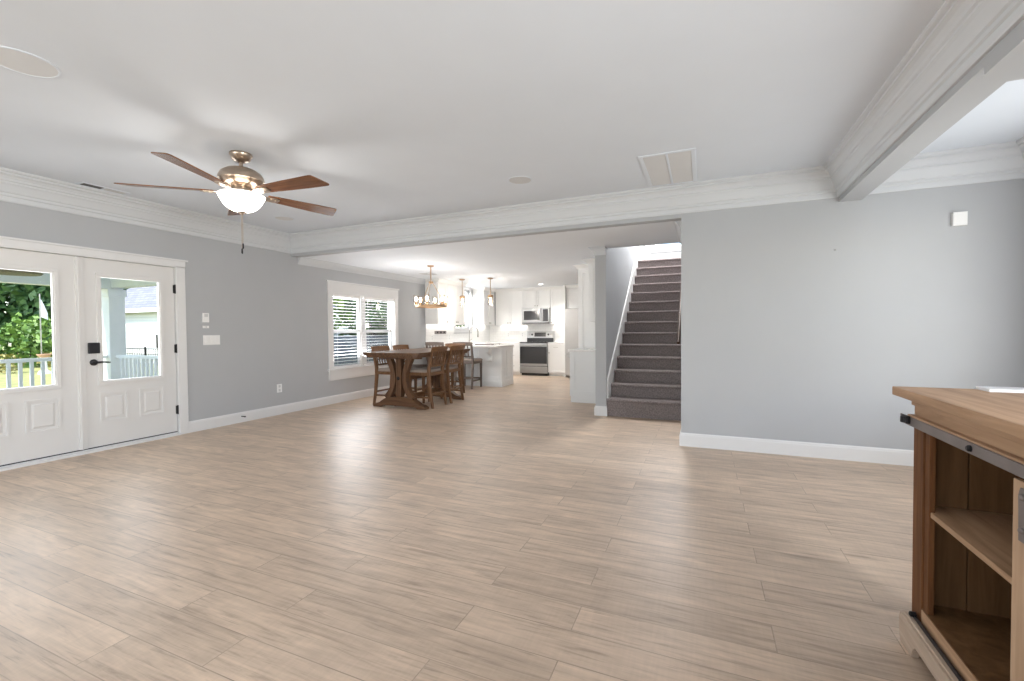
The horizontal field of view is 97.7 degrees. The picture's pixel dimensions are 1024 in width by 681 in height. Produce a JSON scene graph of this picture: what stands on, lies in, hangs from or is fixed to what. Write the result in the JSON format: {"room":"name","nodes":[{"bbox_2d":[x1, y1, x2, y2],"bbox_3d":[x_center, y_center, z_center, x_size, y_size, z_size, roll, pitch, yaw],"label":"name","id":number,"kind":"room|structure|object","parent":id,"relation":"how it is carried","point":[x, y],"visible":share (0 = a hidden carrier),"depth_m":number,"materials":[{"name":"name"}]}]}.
{"room":"living room","nodes":[
{"label":"living room","id":0,"kind":"room"},
{"bbox_2d":[0,201,489,420],"bbox_3d":[-3.759,-0.238,6.466,0.160,2.943,15.350,0,1,23],"label":"wall","id":1,"kind":"structure","parent":0,"point":[268,310],"depth_m":6.26,"materials":[{"name":"grey paint"}]},
{"bbox_2d":[0,248,87,466],"bbox_3d":[-4.659,0.151,4.246,0.072,2.010,0.943,0,1,23],"label":"door","id":2,"kind":"structure","parent":1,"relation":"in","point":[43,421],"depth_m":4.46,"materials":[{"name":"white paint"}]},
{"bbox_2d":[0,272,156,289],"bbox_3d":[-6.978,-0.825,2.849,2.924,0.190,8.800,0,1,23],"label":"beam","id":3,"kind":"structure","parent":1,"relation":"attached to","point":[106,283],"depth_m":6.78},
{"bbox_3d":[-7.015,-0.950,2.889,3.024,0.060,8.850,0,1,23],"label":"ceiling","id":4,"kind":"structure","parent":3,"relation":"on","visible":0},
{"bbox_2d":[0,269,42,275],"bbox_3d":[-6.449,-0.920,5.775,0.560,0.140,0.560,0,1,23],"label":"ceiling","id":5,"kind":"structure","parent":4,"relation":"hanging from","point":[2,271],"depth_m":5.73,"materials":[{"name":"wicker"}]},
{"bbox_2d":[0,236,188,434],"bbox_3d":[-4.513,0.106,4.657,0.194,2.148,2.094,0,1,23],"label":"door frame","id":6,"kind":"structure","parent":1,"relation":"attached to","point":[178,265],"depth_m":5.45,"materials":[{"name":"white paint"}]},
{"bbox_2d":[80,257,178,450],"bbox_3d":[-4.296,0.130,5.049,0.110,2.010,0.955,0,1,23],"label":"door","id":7,"kind":"structure","parent":1,"relation":"in","point":[123,410],"depth_m":5.02,"materials":[{"name":"white paint"}]},
{"bbox_2d":[0,167,290,253],"bbox_3d":[-5.007,-1.390,3.135,0.155,0.270,8.300,0,1,23],"label":"crown molding","id":8,"kind":"structure","parent":1,"relation":"attached to","point":[18,187],"depth_m":4.92,"materials":[{"name":"paint"}]},
{"bbox_2d":[202,313,208,321],"bbox_3d":[-3.954,-0.295,5.776,0.023,0.120,0.075,0,1,23],"label":"keypad","id":9,"kind":"object","parent":1,"relation":"attached to","point":[205,316],"visible":1,"depth_m":5.76,"materials":[{"name":"white plastic"}]},
{"bbox_2d":[203,335,219,344],"bbox_3d":[-3.929,-0.006,5.847,0.013,0.122,0.209,0,1,23],"label":"light switch","id":10,"kind":"object","parent":1,"relation":"attached to","point":[207,339],"visible":1,"depth_m":5.84,"materials":[{"name":"white plastic"}]},
{"bbox_2d":[189,379,426,432],"bbox_3d":[-2.986,1.021,8.058,0.016,0.142,5.375,0,1,23],"label":"baseboard","id":11,"kind":"structure","parent":1,"relation":"attached to","point":[213,422],"depth_m":6.75,"materials":[{"name":"white paint"}]},
{"bbox_2d":[298,257,424,283],"bbox_3d":[-2.671,-1.308,8.698,0.085,0.115,3.520,0,1,23],"label":"crown molding","id":12,"kind":"structure","parent":1,"relation":"attached to","point":[305,261],"depth_m":8.23,"materials":[{"name":"paint"}]},
{"bbox_2d":[326,280,398,380],"bbox_3d":[-2.831,-0.192,8.570,0.195,1.730,1.965,0,1,23],"label":"window","id":13,"kind":"structure","parent":1,"relation":"in","point":[333,287],"depth_m":8.48,"materials":[{"name":"white paint"}]},
{"bbox_2d":[333,294,360,368],"bbox_3d":[-3.005,-0.169,8.118,0.054,1.306,0.694,0,1,23],"label":"window blind","id":14,"kind":"object","parent":13,"relation":"attached to","point":[334,295],"visible":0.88,"depth_m":8.06,"materials":[{"name":"white plastic"}]},
{"bbox_2d":[362,297,392,364],"bbox_3d":[-2.663,-0.190,8.917,0.054,1.306,0.865,0,1,23],"label":"window blind","id":15,"kind":"object","parent":13,"relation":"attached to","point":[365,298],"visible":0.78,"depth_m":8.83,"materials":[{"name":"white plastic"}]},
{"bbox_2d":[425,278,450,324],"bbox_3d":[-1.742,-0.891,10.410,0.430,1.039,0.507,0,1,23],"label":"upper cabinet","id":16,"kind":"object","parent":1,"relation":"attached to","point":[433,316],"visible":0.94,"depth_m":10.30,"materials":[{"name":"white paint"}]},
{"bbox_2d":[447,281,466,324],"bbox_3d":[-1.478,-0.907,11.027,0.430,1.039,0.830,0,1,23],"label":"upper cabinet","id":17,"kind":"object","parent":1,"relation":"attached to","point":[456,313],"visible":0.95,"depth_m":10.94,"materials":[{"name":"white paint"}]},
{"bbox_2d":[426,325,489,343],"bbox_3d":[-1.334,-0.166,11.932,0.008,0.486,3.382,0,1,23],"label":"backsplash","id":18,"kind":"structure","parent":1,"relation":"attached to","point":[483,331],"depth_m":11.52,"materials":[{"name":"tile"}]},
{"bbox_2d":[454,287,471,332],"bbox_3d":[-1.350,-0.846,11.985,0.135,1.270,1.000,0,1,23],"label":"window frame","id":19,"kind":"structure","parent":1,"relation":"in","point":[456,329],"depth_m":12.32,"materials":[{"name":"white paint"}]},
{"bbox_2d":[472,287,495,324],"bbox_3d":[-0.764,-0.951,12.700,0.430,1.039,0.828,0,1,23],"label":"upper cabinet","id":20,"kind":"object","parent":1,"relation":"attached to","point":[483,313],"visible":0.98,"depth_m":12.45,"materials":[{"name":"white paint"}]},
{"bbox_2d":[0,375,935,680],"bbox_3d":[0.182,1.190,4.820,8.386,0.100,15.350,0,1,23],"label":"floor","id":21,"kind":"structure","parent":0,"point":[517,531],"depth_m":2.48,"materials":[{"name":"brown wood"}]},
{"bbox_2d":[0,432,180,471],"bbox_3d":[-4.511,1.167,4.685,0.200,0.045,1.826,0,1,23],"label":"threshold","id":22,"kind":"object","parent":21,"relation":"on","point":[63,456],"visible":0.66,"depth_m":4.63,"materials":[{"name":"white paint"}]},
{"bbox_2d":[371,346,411,403],"bbox_3d":[-2.079,0.592,7.734,0.544,1.000,0.466,0,1,23],"label":"dining chair","id":23,"kind":"object","parent":21,"relation":"on","point":[386,371],"visible":0.44,"depth_m":7.61,"materials":[{"name":"brown wood"}]},
{"bbox_2d":[378,367,411,371],"bbox_3d":[-2.018,0.487,7.705,0.409,0.054,0.466,0,1,23],"label":"seat cushion","id":24,"kind":"object","parent":23,"relation":"on","point":[386,369],"depth_m":7.53,"materials":[{"name":"beige fabric"}]},
{"bbox_2d":[392,345,427,398],"bbox_3d":[-1.855,0.578,8.258,0.544,1.000,0.466,0,1,23],"label":"dining chair","id":25,"kind":"object","parent":21,"relation":"on","point":[395,347],"visible":0.26,"depth_m":8.19,"materials":[{"name":"brown wood"}]},
{"bbox_2d":[412,364,427,367],"bbox_3d":[-1.794,0.473,8.229,0.409,0.054,0.466,0,1,23],"label":"seat cushion","id":26,"kind":"object","parent":25,"relation":"on","point":[413,365],"depth_m":8.12,"materials":[{"name":"beige fabric"}]},
{"bbox_2d":[362,348,469,409],"bbox_3d":[-1.605,0.629,7.831,1.100,0.914,1.790,0,1,23],"label":"dining table","id":27,"kind":"object","parent":21,"relation":"on","point":[400,384],"visible":0.7,"depth_m":7.27,"materials":[{"name":"brown wood"}]},
{"bbox_2d":[409,346,447,408],"bbox_3d":[-1.399,0.592,7.465,0.544,1.000,0.466,0,1,23],"label":"dining chair","id":28,"kind":"object","parent":21,"relation":"on","point":[429,371],"visible":0.95,"depth_m":7.34,"materials":[{"name":"brown wood"}]},
{"bbox_2d":[410,367,440,372],"bbox_3d":[-1.462,0.487,7.489,0.409,0.054,0.466,0,1,23],"label":"seat cushion","id":29,"kind":"object","parent":28,"relation":"on","point":[422,369],"depth_m":7.32,"materials":[{"name":"beige fabric"}]},
{"bbox_2d":[425,342,452,382],"bbox_3d":[-1.622,0.529,10.109,0.476,1.010,0.518,0,1,23],"label":"counter stool","id":30,"kind":"object","parent":21,"relation":"on","point":[427,344],"visible":0.27,"depth_m":9.88,"materials":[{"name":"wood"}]},
{"bbox_2d":[427,345,464,403],"bbox_3d":[-1.171,0.579,7.976,0.544,1.000,0.466,0,1,23],"label":"dining chair","id":31,"kind":"object","parent":21,"relation":"on","point":[448,368],"visible":0.77,"depth_m":7.87,"materials":[{"name":"brown wood"}]},
{"bbox_2d":[435,365,457,369],"bbox_3d":[-1.233,0.474,8.000,0.409,0.054,0.466,0,1,23],"label":"seat cushion","id":32,"kind":"object","parent":31,"relation":"on","point":[446,367],"depth_m":7.84,"materials":[{"name":"beige fabric"}]},
{"bbox_2d":[433,343,464,392],"bbox_3d":[-1.241,0.560,8.862,0.466,1.000,0.544,0,1,23],"label":"dining chair","id":33,"kind":"object","parent":21,"relation":"on","point":[452,381],"visible":0.25,"depth_m":8.93,"materials":[{"name":"brown wood"}]},
{"bbox_2d":[453,342,482,388],"bbox_3d":[-0.969,0.531,9.830,0.476,1.010,0.518,0,1,23],"label":"counter stool","id":34,"kind":"object","parent":21,"relation":"on","point":[471,360],"visible":0.63,"depth_m":9.65,"materials":[{"name":"grey wood"}]},
{"bbox_2d":[431,346,512,386],"bbox_3d":[-0.980,0.584,10.432,1.833,0.876,0.855,0,1,23],"label":"kitchen island","id":35,"kind":"object","parent":21,"relation":"on","point":[497,363],"visible":0.41,"depth_m":10.04,"materials":[{"name":"grey paint"}]},
{"bbox_2d":[424,344,513,347],"bbox_3d":[-0.992,0.127,10.392,1.844,0.040,0.955,0,1,23],"label":"countertop","id":36,"kind":"structure","parent":35,"relation":"on","point":[474,345],"depth_m":9.88,"materials":[{"name":"white stone"}]},
{"bbox_2d":[500,344,521,374],"bbox_3d":[0.055,0.521,12.846,0.615,0.876,0.640,0,1,23],"label":"base cabinet","id":37,"kind":"object","parent":21,"relation":"on","point":[516,348],"visible":0.42,"depth_m":12.52,"materials":[{"name":"white paint"}]},
{"bbox_2d":[520,331,553,375],"bbox_3d":[0.698,0.349,12.526,0.805,1.225,0.712,0,1,23],"label":"range","id":38,"kind":"object","parent":21,"relation":"on","point":[533,352],"visible":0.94,"depth_m":12.30,"materials":[{"name":"silver glass"}]},
{"bbox_2d":[548,344,563,375],"bbox_3d":[1.296,0.523,12.316,0.450,0.876,0.640,0,1,23],"label":"base cabinet","id":39,"kind":"object","parent":21,"relation":"on","point":[555,351],"visible":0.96,"depth_m":12.06,"materials":[{"name":"white paint"}]},
{"bbox_2d":[563,285,566,376],"bbox_3d":[1.526,-0.258,12.203,0.052,2.440,0.650,0,1,23],"label":"panel","id":40,"kind":"object","parent":21,"relation":"on","point":[564,286],"visible":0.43,"depth_m":11.90,"materials":[{"name":"white paint"}]},
{"bbox_2d":[565,309,577,375],"bbox_3d":[1.942,0.051,11.897,0.910,1.770,0.801,0,1,23],"label":"refrigerator","id":41,"kind":"object","parent":21,"relation":"on","point":[571,315],"visible":0.29,"depth_m":11.70,"materials":[{"name":"metal"}]},
{"bbox_2d":[570,352,595,403],"bbox_3d":[1.403,0.623,7.873,0.698,0.876,0.572,0,1,23],"label":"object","id":42,"kind":"object","parent":21,"relation":"on","point":[582,364],"visible":0.67,"depth_m":7.65,"materials":[{"name":"grey paint"}]},
{"bbox_2d":[568,348,594,351],"bbox_3d":[1.401,0.167,7.849,0.704,0.038,0.595,0,1,23],"label":"countertop","id":43,"kind":"structure","parent":42,"relation":"on","point":[574,349],"depth_m":7.65,"materials":[{"name":"white stone"}]},
{"bbox_2d":[572,264,594,347],"bbox_3d":[1.651,-0.175,8.530,0.760,2.439,0.990,0,1,23],"label":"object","id":44,"kind":"object","parent":43,"relation":"on","point":[586,329],"visible":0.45,"depth_m":8.21,"materials":[{"name":"white paint"}]},
{"bbox_2d":[606,258,680,420],"bbox_3d":[2.553,-0.301,7.887,1.065,2.705,3.610,0,1,23],"label":"carpeted staircase","id":45,"kind":"structure","parent":21,"relation":"on","point":[646,384],"depth_m":7.15,"materials":[{"name":"grey carpet"}]},
{"bbox_2d":[892,386,1023,680],"bbox_3d":[1.398,0.717,0.855,0.477,1.005,2.035,0,1,23],"label":"media console","id":46,"kind":"object","parent":21,"relation":"on","point":[965,622],"visible":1,"depth_m":1.62,"materials":[{"name":"brown wood"}]},
{"bbox_2d":[931,506,1012,584],"bbox_3d":[1.571,0.653,1.259,0.356,0.020,0.873,0,1,23],"label":"shelf","id":47,"kind":"object","parent":46,"relation":"attached to","point":[987,532],"depth_m":1.51,"materials":[{"name":"brown wood"}]},
{"bbox_2d":[976,386,1023,392],"bbox_3d":[1.893,0.186,1.678,0.195,0.012,0.093,0,1,23],"label":"folder","id":48,"kind":"object","parent":46,"relation":"on","point":[983,388],"visible":1,"depth_m":1.67,"materials":[{"name":"white paper"}]},
{"bbox_3d":[-0.961,0.549,11.981,0.638,0.876,1.750,0,1,23],"label":"base cabinet","id":49,"kind":"object","parent":21,"relation":"on","visible":0},
{"bbox_2d":[473,342,519,343],"bbox_3d":[-0.573,0.085,12.156,1.233,0.038,2.400,0,1,23],"label":"countertop","id":50,"kind":"structure","parent":49,"relation":"on","point":[477,342],"depth_m":12.55,"materials":[{"name":"white stone"}]},
{"bbox_2d":[306,221,678,288],"bbox_3d":[0.580,-1.522,9.159,5.701,0.240,6.930,0,1,23],"label":"ceiling","id":51,"kind":"structure","parent":0,"point":[528,261],"depth_m":7.17,"materials":[{"name":"white paint"}]},
{"bbox_2d":[413,265,447,307],"bbox_3d":[-1.476,-0.983,8.149,0.630,0.760,0.615,0,1,23],"label":"ring chandelier","id":52,"kind":"object","parent":51,"relation":"hanging from","point":[443,298],"visible":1,"depth_m":8.04,"materials":[{"name":"gold metal"}]},
{"bbox_2d":[487,278,492,304],"bbox_3d":[-0.489,-1.108,10.137,0.130,0.615,0.130,0,1,23],"label":"glass pendant","id":53,"kind":"object","parent":51,"relation":"hanging from","point":[490,296],"visible":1,"depth_m":10.13,"materials":[{"name":"glass"}]},
{"bbox_2d":[490,297,527,344],"bbox_3d":[1.481,-0.447,12.636,4.631,2.800,0.120,0,1,23],"label":"wall","id":54,"kind":"structure","parent":0,"point":[495,297],"depth_m":13.40,"materials":[{"name":"grey paint"}]},
{"bbox_2d":[495,288,526,324],"bbox_3d":[-0.040,-0.963,12.962,0.865,1.039,0.430,0,1,23],"label":"upper cabinet","id":55,"kind":"object","parent":54,"relation":"attached to","point":[509,302],"visible":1,"depth_m":12.84,"materials":[{"name":"white paint"}]},
{"bbox_2d":[490,324,563,341],"bbox_3d":[0.477,-0.440,12.995,2.488,0.956,0.008,0,1,23],"label":"backsplash","id":56,"kind":"structure","parent":54,"relation":"attached to","point":[498,333],"depth_m":13.11,"materials":[{"name":"tile"}]},
{"bbox_2d":[522,287,550,307],"bbox_3d":[0.733,-1.196,12.626,0.810,0.569,0.430,0,1,23],"label":"upper cabinet","id":57,"kind":"object","parent":54,"relation":"attached to","point":[534,297],"visible":0.95,"depth_m":12.50,"materials":[{"name":"white paint"}]},
{"bbox_2d":[522,308,550,323],"bbox_3d":[0.725,-0.692,12.608,0.806,0.433,0.495,0,1,23],"label":"microwave","id":58,"kind":"object","parent":57,"relation":"attached to","point":[529,315],"visible":0.95,"depth_m":12.41,"materials":[{"name":"silver metal"}]},
{"bbox_2d":[550,286,563,324],"bbox_3d":[1.321,-0.960,12.381,0.455,1.039,0.430,0,1,23],"label":"upper cabinet","id":59,"kind":"object","parent":54,"relation":"attached to","point":[557,312],"visible":0.7,"depth_m":12.29,"materials":[{"name":"white paint"}]},
{"bbox_2d":[565,284,577,308],"bbox_3d":[1.978,-1.164,11.976,0.950,0.624,0.650,0,1,23],"label":"upper cabinet","id":60,"kind":"object","parent":54,"relation":"attached to","point":[571,290],"visible":0.16,"depth_m":11.88,"materials":[{"name":"white paint"}]},
{"bbox_2d":[0,0,1023,233],"bbox_3d":[-1.220,-1.568,1.524,8.386,0.100,8.320,0,1,23],"label":"ceiling","id":61,"kind":"structure","parent":0,"point":[406,109],"depth_m":2.81,"materials":[{"name":"paint"}]},
{"bbox_2d":[0,46,60,77],"bbox_3d":[-2.689,-1.526,2.457,0.300,0.008,0.300,0,1,23],"label":"ceiling speaker","id":62,"kind":"object","parent":61,"relation":"attached to","point":[13,59],"visible":1,"depth_m":2.47,"materials":[{"name":"paint"}]},
{"bbox_2d":[75,182,129,194],"bbox_3d":[-4.202,-1.562,4.603,0.140,0.007,0.400,0,1,23],"label":"ceiling vent","id":63,"kind":"object","parent":61,"relation":"in","point":[85,184],"visible":1,"depth_m":4.59,"materials":[{"name":"metal"}]},
{"bbox_2d":[114,150,336,253],"bbox_3d":[-2.208,-1.142,3.758,1.610,0.838,1.634,0,1,23],"label":"ceiling fan","id":64,"kind":"object","parent":61,"relation":"hanging from","point":[244,185],"visible":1,"depth_m":3.63,"materials":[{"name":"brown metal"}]},
{"bbox_2d":[274,216,294,220],"bbox_3d":[-2.984,-1.601,5.866,0.240,0.008,0.240,0,1,23],"label":"ceiling speaker","id":65,"kind":"object","parent":61,"relation":"attached to","point":[284,218],"visible":1,"depth_m":5.86,"materials":[{"name":"paint"}]},
{"bbox_2d":[508,176,531,183],"bbox_3d":[0.079,-1.593,4.445,0.240,0.008,0.240,0,1,23],"label":"ceiling speaker","id":66,"kind":"object","parent":61,"relation":"attached to","point":[516,179],"visible":1,"depth_m":4.45,"materials":[{"name":"paint"}]},
{"bbox_2d":[638,148,696,187],"bbox_3d":[1.476,-1.596,4.190,0.460,0.009,0.900,0,1,23],"label":"ceiling vent","id":67,"kind":"object","parent":61,"relation":"in","point":[679,166],"visible":1,"depth_m":4.12,"materials":[{"name":"paint"}]},
{"bbox_2d":[823,0,1023,197],"bbox_3d":[1.367,-1.379,0.414,0.155,0.270,8.300,0,1,23],"label":"crown molding","id":68,"kind":"structure","parent":61,"relation":"attached to","point":[960,33],"depth_m":2.41,"materials":[{"name":"paint"}]},
{"bbox_2d":[839,57,1021,201],"bbox_3d":[2.684,-1.428,3.078,0.175,0.313,2.365,0,1,23],"label":"beam","id":69,"kind":"structure","parent":61,"relation":"attached to","point":[974,87],"depth_m":2.62,"materials":[{"name":"grey paint"}]},
{"bbox_2d":[984,19,1023,74],"bbox_3d":[1.572,-1.308,-0.958,1.300,0.353,5.935,0,1,23],"label":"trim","id":70,"kind":"structure","parent":61,"relation":"attached to","point":[1008,54],"depth_m":1.91,"materials":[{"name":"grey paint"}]},
{"bbox_2d":[1007,68,1023,81],"bbox_3d":[2.860,-1.401,1.834,1.125,0.313,0.215,0,1,23],"label":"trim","id":71,"kind":"structure","parent":61,"relation":"attached to","point":[1020,75],"depth_m":2.11,"materials":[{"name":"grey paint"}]},
{"bbox_2d":[595,246,637,405],"bbox_3d":[2.389,-1.574,9.060,0.155,5.200,5.690,0,1,23],"label":"wall","id":72,"kind":"structure","parent":0,"point":[613,270],"depth_m":6.55,"materials":[{"name":"grey paint"}]},
{"bbox_2d":[582,258,594,321],"bbox_3d":[1.499,-0.852,7.751,0.430,1.049,0.650,0,1,23],"label":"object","id":73,"kind":"object","parent":72,"relation":"attached to","point":[591,262],"visible":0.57,"depth_m":7.55,"materials":[{"name":"white paint"}]},
{"bbox_2d":[588,246,605,254],"bbox_3d":[1.218,-1.288,6.426,0.240,0.115,0.085,0,1,23],"label":"crown molding","id":74,"kind":"structure","parent":72,"relation":"attached to","point":[597,250],"depth_m":6.42,"materials":[{"name":"paint"}]},
{"bbox_2d":[594,406,606,415],"bbox_3d":[1.289,1.022,6.494,0.187,0.142,0.016,0,1,23],"label":"baseboard","id":75,"kind":"structure","parent":72,"relation":"attached to","point":[598,410],"depth_m":6.49,"materials":[{"name":"white paint"}]},
{"bbox_2d":[607,250,637,397],"bbox_3d":[2.030,-0.409,7.999,0.023,2.925,3.342,0,1,23],"label":"skirt board","id":76,"kind":"object","parent":72,"relation":"attached to","point":[610,379],"visible":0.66,"depth_m":7.54,"materials":[{"name":"white paint"}]},
{"bbox_2d":[638,245,648,260],"bbox_3d":[2.910,-2.755,10.030,0.110,2.100,0.958,0,1,30],"label":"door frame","id":77,"kind":"structure","parent":72,"relation":"attached to","point":[640,248],"depth_m":10.29,"materials":[{"name":"white paint"}]},
{"bbox_2d":[291,179,1023,449],"bbox_3d":[0.440,-0.297,5.417,8.386,2.843,0.120,0,1,23],"label":"wall","id":78,"kind":"structure","parent":0,"point":[788,335],"depth_m":4.21,"materials":[{"name":"grey paint"}]},
{"bbox_2d":[290,166,837,253],"bbox_3d":[-0.222,-1.481,5.519,7.086,0.270,0.155,0,1,23],"label":"crown molding","id":79,"kind":"structure","parent":78,"relation":"attached to","point":[810,183],"depth_m":5.04,"materials":[{"name":"paint"}]},
{"bbox_2d":[679,432,913,465],"bbox_3d":[3.038,1.059,4.269,2.701,0.142,0.016,0,1,23],"label":"baseboard","id":80,"kind":"structure","parent":78,"relation":"attached to","point":[769,446],"depth_m":4.35,"materials":[{"name":"white paint"}]},
{"bbox_2d":[868,141,1023,194],"bbox_3d":[3.715,-1.474,3.838,1.125,0.270,0.155,0,1,23],"label":"crown molding","id":81,"kind":"structure","parent":78,"relation":"attached to","point":[1004,161],"depth_m":3.81,"materials":[{"name":"paint"}]},
{"bbox_2d":[951,211,967,226],"bbox_3d":[3.854,-1.048,3.854,0.095,0.115,0.037,0,1,23],"label":"door chime","id":82,"kind":"object","parent":78,"relation":"attached to","point":[957,218],"visible":1,"depth_m":3.84,"materials":[{"name":"white plastic"}]},
{"bbox_2d":[956,215,964,221],"bbox_3d":[3.848,-1.047,3.838,0.060,0.060,0.002,0,1,23],"label":"grille","id":83,"kind":"object","parent":82,"relation":"attached to","point":[959,218],"depth_m":3.84,"materials":[{"name":"white plastic"}]},
{"bbox_2d":[644,245,680,259],"bbox_3d":[3.592,-2.862,10.312,1.070,2.700,0.120,0,1,23],"label":"wall","id":84,"kind":"structure","parent":0,"point":[671,254],"depth_m":10.32,"materials":[{"name":"grey paint"}]},
{"bbox_2d":[650,245,680,252],"bbox_3d":[3.634,-2.731,10.257,0.880,1.380,0.115,0,1,23],"label":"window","id":85,"kind":"structure","parent":84,"relation":"in","point":[654,248],"depth_m":10.29,"materials":[{"name":"white glass"}]},
{"bbox_3d":[2.732,-0.141,-0.071,0.140,2.943,8.420,0,1,23],"label":"wall","id":86,"kind":"structure","parent":0,"visible":0},
{"bbox_2d":[1016,136,1023,159],"bbox_3d":[3.770,-1.450,2.731,0.155,0.270,2.150,0,1,23],"label":"crown molding","id":87,"kind":"structure","parent":86,"relation":"attached to","point":[1020,142],"depth_m":3.59,"materials":[{"name":"paint"}]},
{"bbox_3d":[3.031,-1.544,7.487,0.120,5.200,5.780,0,1,23],"label":"wall","id":88,"kind":"structure","parent":0,"visible":0},
{"bbox_2d":[674,220,680,243],"bbox_3d":[2.078,-1.274,5.518,0.085,0.115,1.400,0,1,23],"label":"crown molding","id":89,"kind":"structure","parent":88,"relation":"attached to","point":[677,224],"depth_m":5.13,"materials":[{"name":"paint"}]},
{"bbox_2d":[677,287,680,343],"bbox_3d":[3.075,-1.095,7.932,0.146,2.228,2.979,0,1,23],"label":"stair handrail","id":90,"kind":"object","parent":88,"relation":"attached to","point":[679,315],"visible":0.27,"depth_m":6.93,"materials":[{"name":"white wood"}]},
{"label":"outside","id":91,"kind":"structure","parent":0,"visible":0},
{"bbox_2d":[0,345,153,388],"bbox_3d":[-19.053,1.430,19.049,130.000,0.280,140.000,0,1,23],"label":"ground","id":92,"kind":"structure","parent":91,"point":[26,375],"depth_m":16.23,"materials":[{"name":"green plant"}]},
{"bbox_2d":[0,308,9,329],"bbox_3d":[-29.903,-2.660,22.922,5.145,8.029,4.853,0,1,23],"label":"leafy tree","id":93,"kind":"object","parent":92,"relation":"on","point":[5,320],"visible":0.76,"depth_m":24.22,"materials":[{"name":"green plant"}]},
{"bbox_2d":[0,328,20,358],"bbox_3d":[-24.130,0.128,20.033,2.637,2.907,2.392,0,1,23],"label":"shrub","id":94,"kind":"object","parent":92,"relation":"on","point":[6,340],"visible":0.58,"depth_m":20.35,"materials":[{"name":"green plant"}]},
{"bbox_2d":[0,353,25,373],"bbox_3d":[-20.246,0.951,17.922,1.190,0.877,1.131,0,1,23],"label":"shrub","id":95,"kind":"object","parent":92,"relation":"on","point":[5,356],"visible":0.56,"depth_m":17.92,"materials":[{"name":"green plant"}]},
{"bbox_2d":[0,283,51,356],"bbox_3d":[-27.967,-2.602,25.666,5.381,7.853,4.941,0,1,23],"label":"leafy tree","id":96,"kind":"object","parent":92,"relation":"on","point":[23,299],"visible":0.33,"depth_m":24.72,"materials":[{"name":"green plant"}]},
{"bbox_2d":[0,312,52,367],"bbox_3d":[-22.926,0.148,21.259,2.678,3.071,2.402,0,1,23],"label":"shrub","id":97,"kind":"object","parent":92,"relation":"on","point":[27,329],"visible":0.71,"depth_m":20.92,"materials":[{"name":"green plant"}]},
{"bbox_2d":[21,317,52,362],"bbox_3d":[-23.980,0.147,23.227,2.765,2.910,2.396,0,1,23],"label":"shrub","id":98,"kind":"object","parent":92,"relation":"on","point":[49,319],"visible":0.04,"depth_m":22.56,"materials":[{"name":"green plant"}]},
{"bbox_2d":[39,294,47,353],"bbox_3d":[-19.292,-0.306,18.463,0.060,3.220,0.262,0,1,23],"label":"flag","id":99,"kind":"object","parent":92,"relation":"on","point":[43,313],"visible":0.78,"depth_m":18.37,"materials":[{"name":"white fabric"}]},
{"bbox_2d":[36,354,51,373],"bbox_3d":[-18.530,0.925,17.725,0.440,0.780,0.440,0,1,23],"label":"bath","id":100,"kind":"object","parent":92,"relation":"on","point":[47,371],"visible":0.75,"depth_m":17.67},
{"bbox_2d":[36,354,51,357],"bbox_3d":[-18.533,0.615,17.718,0.440,0.160,0.440,0,1,23],"label":"basin","id":101,"kind":"object","parent":100,"relation":"in","point":[39,355],"depth_m":17.60,"materials":[{"name":"ceramic"}]},
{"bbox_2d":[126,347,157,364],"bbox_3d":[-16.672,0.760,20.842,11.030,0.940,0.060,0,1,23],"label":"metal fence","id":102,"kind":"object","parent":92,"relation":"on","point":[144,348],"visible":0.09,"depth_m":21.09,"materials":[{"name":"white metal"}]},
{"bbox_2d":[125,286,356,362],"bbox_3d":[-15.968,-1.836,25.244,14.200,5.920,7.030,0,1,23],"label":"house","id":103,"kind":"structure","parent":92,"relation":"on","point":[141,320],"depth_m":23.57,"materials":[{"name":"white"}]},
{"bbox_2d":[333,297,353,335],"bbox_3d":[-5.100,-0.678,11.549,2.186,4.060,2.234,0,1,23],"label":"tree","id":104,"kind":"object","parent":92,"relation":"on","point":[341,305],"visible":0.06,"depth_m":11.58,"materials":[{"name":"green plant"}]},
{"bbox_2d":[334,333,387,365],"bbox_3d":[-2.374,0.507,14.255,0.160,1.520,11.924,0,1,23],"label":"privacy fence","id":105,"kind":"object","parent":92,"relation":"on","point":[351,341],"visible":0.03,"depth_m":10.66,"materials":[{"name":"white plastic"}]},
{"bbox_2d":[336,298,387,335],"bbox_3d":[-4.051,-0.627,12.876,1.969,3.882,2.003,-1,1,-25],"label":"tree","id":106,"kind":"object","parent":92,"relation":"on","point":[351,325],"visible":0.27,"depth_m":12.51,"materials":[{"name":"green plant"}]},
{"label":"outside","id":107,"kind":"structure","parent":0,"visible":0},
{"bbox_3d":[-6.925,1.386,3.047,2.974,0.200,9.100,0,1,23],"label":"floor","id":108,"kind":"structure","parent":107,"visible":0},
{"bbox_2d":[101,289,126,379],"bbox_3d":[-6.543,0.175,7.367,0.260,2.020,0.260,0,1,23],"label":"porch post","id":109,"kind":"object","parent":108,"relation":"on","point":[112,300],"visible":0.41,"depth_m":7.28,"materials":[{"name":"white wood"}]},
{"bbox_2d":[0,355,107,387],"bbox_3d":[-7.582,0.728,4.936,0.080,0.860,5.090,0,1,23],"label":"porch railing","id":110,"kind":"object","parent":109,"relation":"attached to","point":[31,361],"visible":0.35,"depth_m":6.42,"materials":[{"name":"white wood"}]},
{"bbox_2d":[116,355,158,378],"bbox_3d":[-5.187,0.667,6.800,2.722,0.860,0.080,0,1,23],"label":"porch railing","id":111,"kind":"object","parent":109,"relation":"attached to","point":[145,366],"visible":0.23,"depth_m":7.10,"materials":[{"name":"white wood"}]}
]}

